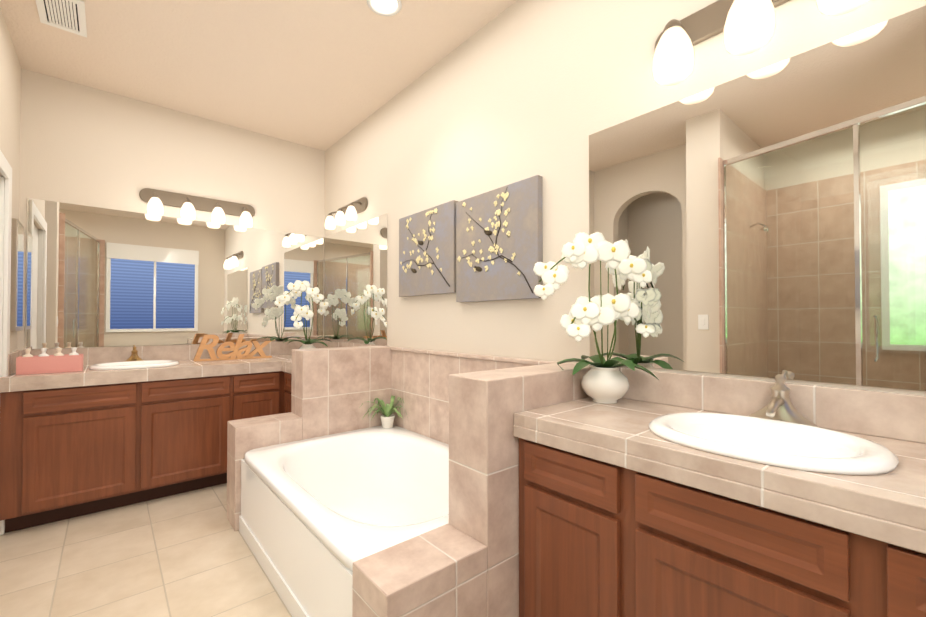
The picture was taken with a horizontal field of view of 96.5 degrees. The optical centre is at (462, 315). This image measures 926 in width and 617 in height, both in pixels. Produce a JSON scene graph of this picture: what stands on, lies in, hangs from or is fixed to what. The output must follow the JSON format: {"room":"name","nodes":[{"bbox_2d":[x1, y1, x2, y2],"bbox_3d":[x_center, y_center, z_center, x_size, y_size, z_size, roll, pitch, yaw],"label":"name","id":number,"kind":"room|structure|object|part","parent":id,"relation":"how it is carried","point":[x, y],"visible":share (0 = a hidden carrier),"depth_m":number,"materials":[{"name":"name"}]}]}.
{"room":"bathroom","nodes":[
{"label":"bathroom","id":0,"kind":"room"},
{"bbox_2d":[0,8,20,351],"bbox_3d":[-2.517,-0.205,2.171,0.100,2.850,1.300,1,-1,-41],"label":"wall","id":1,"kind":"structure","parent":0,"point":[13,113],"depth_m":2.46,"materials":[{"name":"beige paint"}]},
{"bbox_2d":[0,150,11,534],"bbox_3d":[-2.346,0.180,1.982,0.116,2.075,0.960,1,-1,-41],"label":"door frame","id":2,"kind":"structure","parent":1,"relation":"attached to","point":[5,222],"depth_m":2.31,"materials":[{"name":"white paint"}]},
{"bbox_2d":[10,218,23,330],"bbox_3d":[-2.755,-0.240,2.553,0.030,0.670,0.270,1,-1,-41],"label":"mirror","id":3,"kind":"object","parent":1,"relation":"attached to","point":[17,269],"visible":0.9,"depth_m":2.48,"materials":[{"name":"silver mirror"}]},
{"bbox_2d":[0,483,291,616],"bbox_3d":[-1.088,1.258,1.189,3.467,0.100,4.820,1,-1,-41],"label":"floor","id":4,"kind":"structure","parent":0,"point":[188,554],"depth_m":2.00,"materials":[{"name":"tile"}]},
{"bbox_2d":[0,371,283,532],"bbox_3d":[-2.141,0.810,2.946,1.493,0.839,0.587,1,-1,-41],"label":"vanity","id":5,"kind":"object","parent":4,"relation":"on","point":[69,452],"visible":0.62,"depth_m":2.57,"materials":[{"name":"brown wood"}]},
{"bbox_2d":[0,340,379,392],"bbox_3d":[-1.768,0.329,2.937,2.038,0.198,1.096,1,-1,-41],"label":"countertop","id":6,"kind":"structure","parent":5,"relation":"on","point":[280,353],"depth_m":2.90,"materials":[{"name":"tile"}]},
{"bbox_2d":[16,347,83,374],"bbox_3d":[-2.484,0.271,2.495,0.280,0.146,0.120,1,-1,-41],"label":"toiletries","id":7,"kind":"object","parent":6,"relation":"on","point":[43,362],"visible":1,"depth_m":2.46,"materials":[{"name":"pink plastic"}]},
{"bbox_2d":[89,360,178,369],"bbox_3d":[-2.225,0.407,2.814,0.482,0.166,0.382,1,-1,-41],"label":"sink","id":8,"kind":"object","parent":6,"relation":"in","point":[132,364],"visible":0.44,"depth_m":2.78,"materials":[{"name":"white ceramic"}]},
{"bbox_2d":[124,345,144,361],"bbox_3d":[-2.384,0.286,3.001,0.143,0.129,0.143,1,-1,-41],"label":"faucet","id":9,"kind":"object","parent":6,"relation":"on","point":[134,356],"visible":0.81,"depth_m":3.00,"materials":[{"name":"gold metal"}]},
{"bbox_2d":[194,334,271,361],"bbox_3d":[-1.836,0.253,3.322,0.550,0.202,0.036,1,-1,-38],"label":"sign","id":10,"kind":"object","parent":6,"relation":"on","point":[236,352],"visible":1,"depth_m":3.29,"materials":[{"name":"brown wood"}]},
{"bbox_2d":[274,280,330,348],"bbox_3d":[-1.346,0.028,3.524,0.490,0.658,0.361,1,-1,-41],"label":"orchid","id":11,"kind":"object","parent":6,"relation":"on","point":[297,288],"visible":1,"depth_m":3.49,"materials":[{"name":"white plant"}]},
{"bbox_2d":[284,372,291,412],"bbox_3d":[-1.209,0.816,3.410,0.564,0.839,1.096,1,-1,-41],"label":"vanity","id":12,"kind":"object","parent":4,"relation":"on","point":[287,392],"visible":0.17,"depth_m":3.12,"materials":[{"name":"brown wood"}]},
{"bbox_2d":[239,425,448,616],"bbox_3d":[-0.421,0.994,2.114,0.987,0.449,1.462,1,-1,-41],"label":"bathtub","id":13,"kind":"object","parent":4,"relation":"on","point":[319,516],"visible":0.67,"depth_m":2.22,"materials":[{"name":"white ceramic"}]},
{"bbox_2d":[359,395,406,427],"bbox_3d":[-0.540,0.672,2.807,0.232,0.211,0.253,1,-1,-41],"label":"spider plant","id":14,"kind":"object","parent":13,"relation":"on","point":[387,417],"visible":0.96,"depth_m":2.87,"materials":[{"name":"green plant"}]},
{"bbox_2d":[227,346,589,616],"bbox_3d":[-0.420,0.719,2.125,1.040,0.999,1.880,1,-1,-41],"label":"tub surround","id":15,"kind":"object","parent":4,"relation":"on","point":[464,562],"visible":0.71,"depth_m":1.42,"materials":[{"name":"beige tile"}]},
{"bbox_2d":[519,438,925,616],"bbox_3d":[0.913,0.784,0.949,0.544,0.839,1.636,1,-1,-41],"label":"vanity","id":16,"kind":"object","parent":4,"relation":"on","point":[597,538],"visible":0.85,"depth_m":1.00,"materials":[{"name":"brown wood"}]},
{"bbox_2d":[513,368,925,553],"bbox_3d":[0.910,0.303,0.952,0.553,0.198,1.636,1,-1,-41],"label":"countertop","id":17,"kind":"structure","parent":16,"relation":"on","point":[889,507],"depth_m":1.07,"materials":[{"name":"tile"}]},
{"bbox_2d":[533,232,658,403],"bbox_3d":[0.493,-0.001,1.570,0.333,0.664,0.392,1,-1,-41],"label":"orchid","id":18,"kind":"object","parent":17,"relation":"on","point":[603,381],"visible":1,"depth_m":1.56,"materials":[{"name":"white plant"}]},
{"bbox_2d":[649,412,898,474],"bbox_3d":[0.761,0.384,1.074,0.412,0.166,0.512,1,-1,-41],"label":"sink","id":19,"kind":"object","parent":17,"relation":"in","point":[784,444],"visible":0.52,"depth_m":1.08,"materials":[{"name":"white ceramic"}]},
{"bbox_2d":[749,370,817,426],"bbox_3d":[0.927,0.247,1.217,0.177,0.159,0.176,1,-1,-41],"label":"faucet","id":20,"kind":"object","parent":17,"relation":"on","point":[779,406],"visible":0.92,"depth_m":1.22,"materials":[{"name":"silver metal"}]},
{"bbox_2d":[17,68,324,349],"bbox_3d":[-2.662,-0.194,2.968,3.367,2.850,0.100,1,-1,-41],"label":"wall","id":21,"kind":"structure","parent":0,"point":[80,144],"depth_m":3.14,"materials":[{"name":"beige paint"}]},
{"bbox_2d":[25,198,323,348],"bbox_3d":[-2.114,-0.266,3.366,1.995,0.996,0.006,1,-1,-41],"label":"mirror","id":22,"kind":"object","parent":21,"relation":"attached to","point":[99,277],"visible":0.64,"depth_m":3.16,"materials":[{"name":"clear glass"}]},
{"bbox_2d":[139,188,254,228],"bbox_3d":[-2.078,-0.849,3.304,0.800,0.221,0.158,1,-1,-41],"label":"sconce","id":23,"kind":"object","parent":21,"relation":"attached to","point":[172,199],"depth_m":3.30,"materials":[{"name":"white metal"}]},
{"bbox_3d":[-2.295,-0.810,3.084,0.107,0.137,0.107,1,-1,-41],"label":"back sconce shade","id":24,"kind":"part","parent":23,"relation":"part of","materials":[{"name":"white glass"}]},
{"bbox_3d":[-2.139,-0.808,3.217,0.107,0.137,0.107,1,-1,-41],"label":"back sconce shade","id":25,"kind":"part","parent":23,"relation":"part of","materials":[{"name":"white glass"}]},
{"bbox_3d":[-1.983,-0.806,3.351,0.107,0.137,0.107,1,-1,-41],"label":"back sconce shade","id":26,"kind":"part","parent":23,"relation":"part of","materials":[{"name":"white glass"}]},
{"bbox_3d":[-1.828,-0.804,3.484,0.107,0.137,0.107,1,-1,-41],"label":"back sconce shade","id":27,"kind":"part","parent":23,"relation":"part of","materials":[{"name":"white glass"}]},
{"bbox_2d":[0,0,516,150],"bbox_3d":[-1.088,-1.692,1.228,3.467,0.100,4.820,1,-1,-41],"label":"ceiling","id":28,"kind":"structure","parent":0,"point":[324,75],"depth_m":2.56,"materials":[{"name":"beige paint"}]},
{"bbox_2d":[36,0,86,37],"bbox_3d":[-2.150,-1.622,2.214,0.190,0.010,0.340,1,-1,-41],"label":"ceiling vent","id":29,"kind":"object","parent":28,"relation":"in","point":[68,15],"visible":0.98,"depth_m":2.23,"materials":[{"name":"white metal"}]},
{"bbox_2d":[367,0,401,15],"bbox_3d":[-0.410,-1.624,2.151,0.180,0.011,0.180,1,-1,-41],"label":"recessed light","id":30,"kind":"object","parent":28,"relation":"in","point":[385,7],"visible":1,"depth_m":2.18,"materials":[{"name":"white paint"}]},
{"bbox_2d":[325,0,925,395],"bbox_3d":[0.190,-0.203,2.304,0.100,2.850,4.820,1,-1,-41],"label":"wall","id":31,"kind":"structure","parent":0,"point":[517,91],"depth_m":2.07,"materials":[{"name":"beige paint"}]},
{"bbox_2d":[324,197,367,229],"bbox_3d":[-1.021,-0.864,3.527,0.152,0.207,0.580,1,-1,-41],"label":"light","id":32,"kind":"object","parent":31,"relation":"attached to","point":[360,204],"depth_m":3.46,"materials":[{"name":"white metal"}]},
{"bbox_3d":[-1.179,-0.820,3.668,0.096,0.123,0.096,1,-1,-41],"label":"far side sconce shade","id":33,"kind":"part","parent":32,"relation":"part of","materials":[{"name":"white glass"}]},
{"bbox_3d":[-1.042,-0.822,3.509,0.096,0.123,0.096,1,-1,-41],"label":"far side sconce shade","id":34,"kind":"part","parent":32,"relation":"part of","materials":[{"name":"white glass"}]},
{"bbox_3d":[-0.905,-0.824,3.349,0.096,0.123,0.096,1,-1,-41],"label":"far side sconce shade","id":35,"kind":"part","parent":32,"relation":"part of","materials":[{"name":"white glass"}]},
{"bbox_2d":[324,213,387,345],"bbox_3d":[-0.957,-0.264,3.559,0.006,0.996,1.198,1,-1,-41],"label":"mirror","id":36,"kind":"object","parent":31,"relation":"attached to","point":[356,278],"visible":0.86,"depth_m":3.46,"materials":[{"name":"clear glass"}]},
{"bbox_2d":[399,200,457,296],"bbox_3d":[-0.243,-0.408,2.700,0.042,0.550,0.610,1,-1,-41],"label":"picture","id":37,"kind":"object","parent":31,"relation":"attached to","point":[427,251],"visible":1,"depth_m":2.65,"materials":[{"name":"fabric"}]},
{"bbox_2d":[456,175,542,301],"bbox_3d":[0.171,-0.374,2.217,0.041,0.590,0.610,1,-1,-41],"label":"picture","id":38,"kind":"object","parent":31,"relation":"attached to","point":[499,243],"visible":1,"depth_m":2.16,"materials":[{"name":"fabric"}]},
{"bbox_2d":[589,5,925,390],"bbox_3d":[1.004,-0.298,1.271,0.006,0.988,1.390,1,-1,-41],"label":"mirror","id":39,"kind":"object","parent":31,"relation":"attached to","point":[769,221],"visible":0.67,"depth_m":1.27,"materials":[{"name":"clear glass"}]},
{"bbox_2d":[652,0,868,85],"bbox_3d":[0.892,-0.953,1.282,0.171,0.258,0.660,1,-1,-41],"label":"sconce","id":40,"kind":"object","parent":31,"relation":"attached to","point":[704,24],"depth_m":1.38,"materials":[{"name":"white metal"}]},
{"bbox_3d":[0.731,-0.907,1.440,0.134,0.171,0.134,1,-1,-41],"label":"near sconce shade","id":41,"kind":"part","parent":40,"relation":"part of","materials":[{"name":"white glass"}]},
{"bbox_3d":[0.878,-0.909,1.270,0.134,0.171,0.134,1,-1,-41],"label":"near sconce shade","id":42,"kind":"part","parent":40,"relation":"part of","materials":[{"name":"white glass"}]},
{"bbox_3d":[1.024,-0.911,1.099,0.134,0.171,0.134,1,-1,-41],"label":"near sconce shade","id":43,"kind":"part","parent":40,"relation":"part of","materials":[{"name":"white glass"}]}
]}

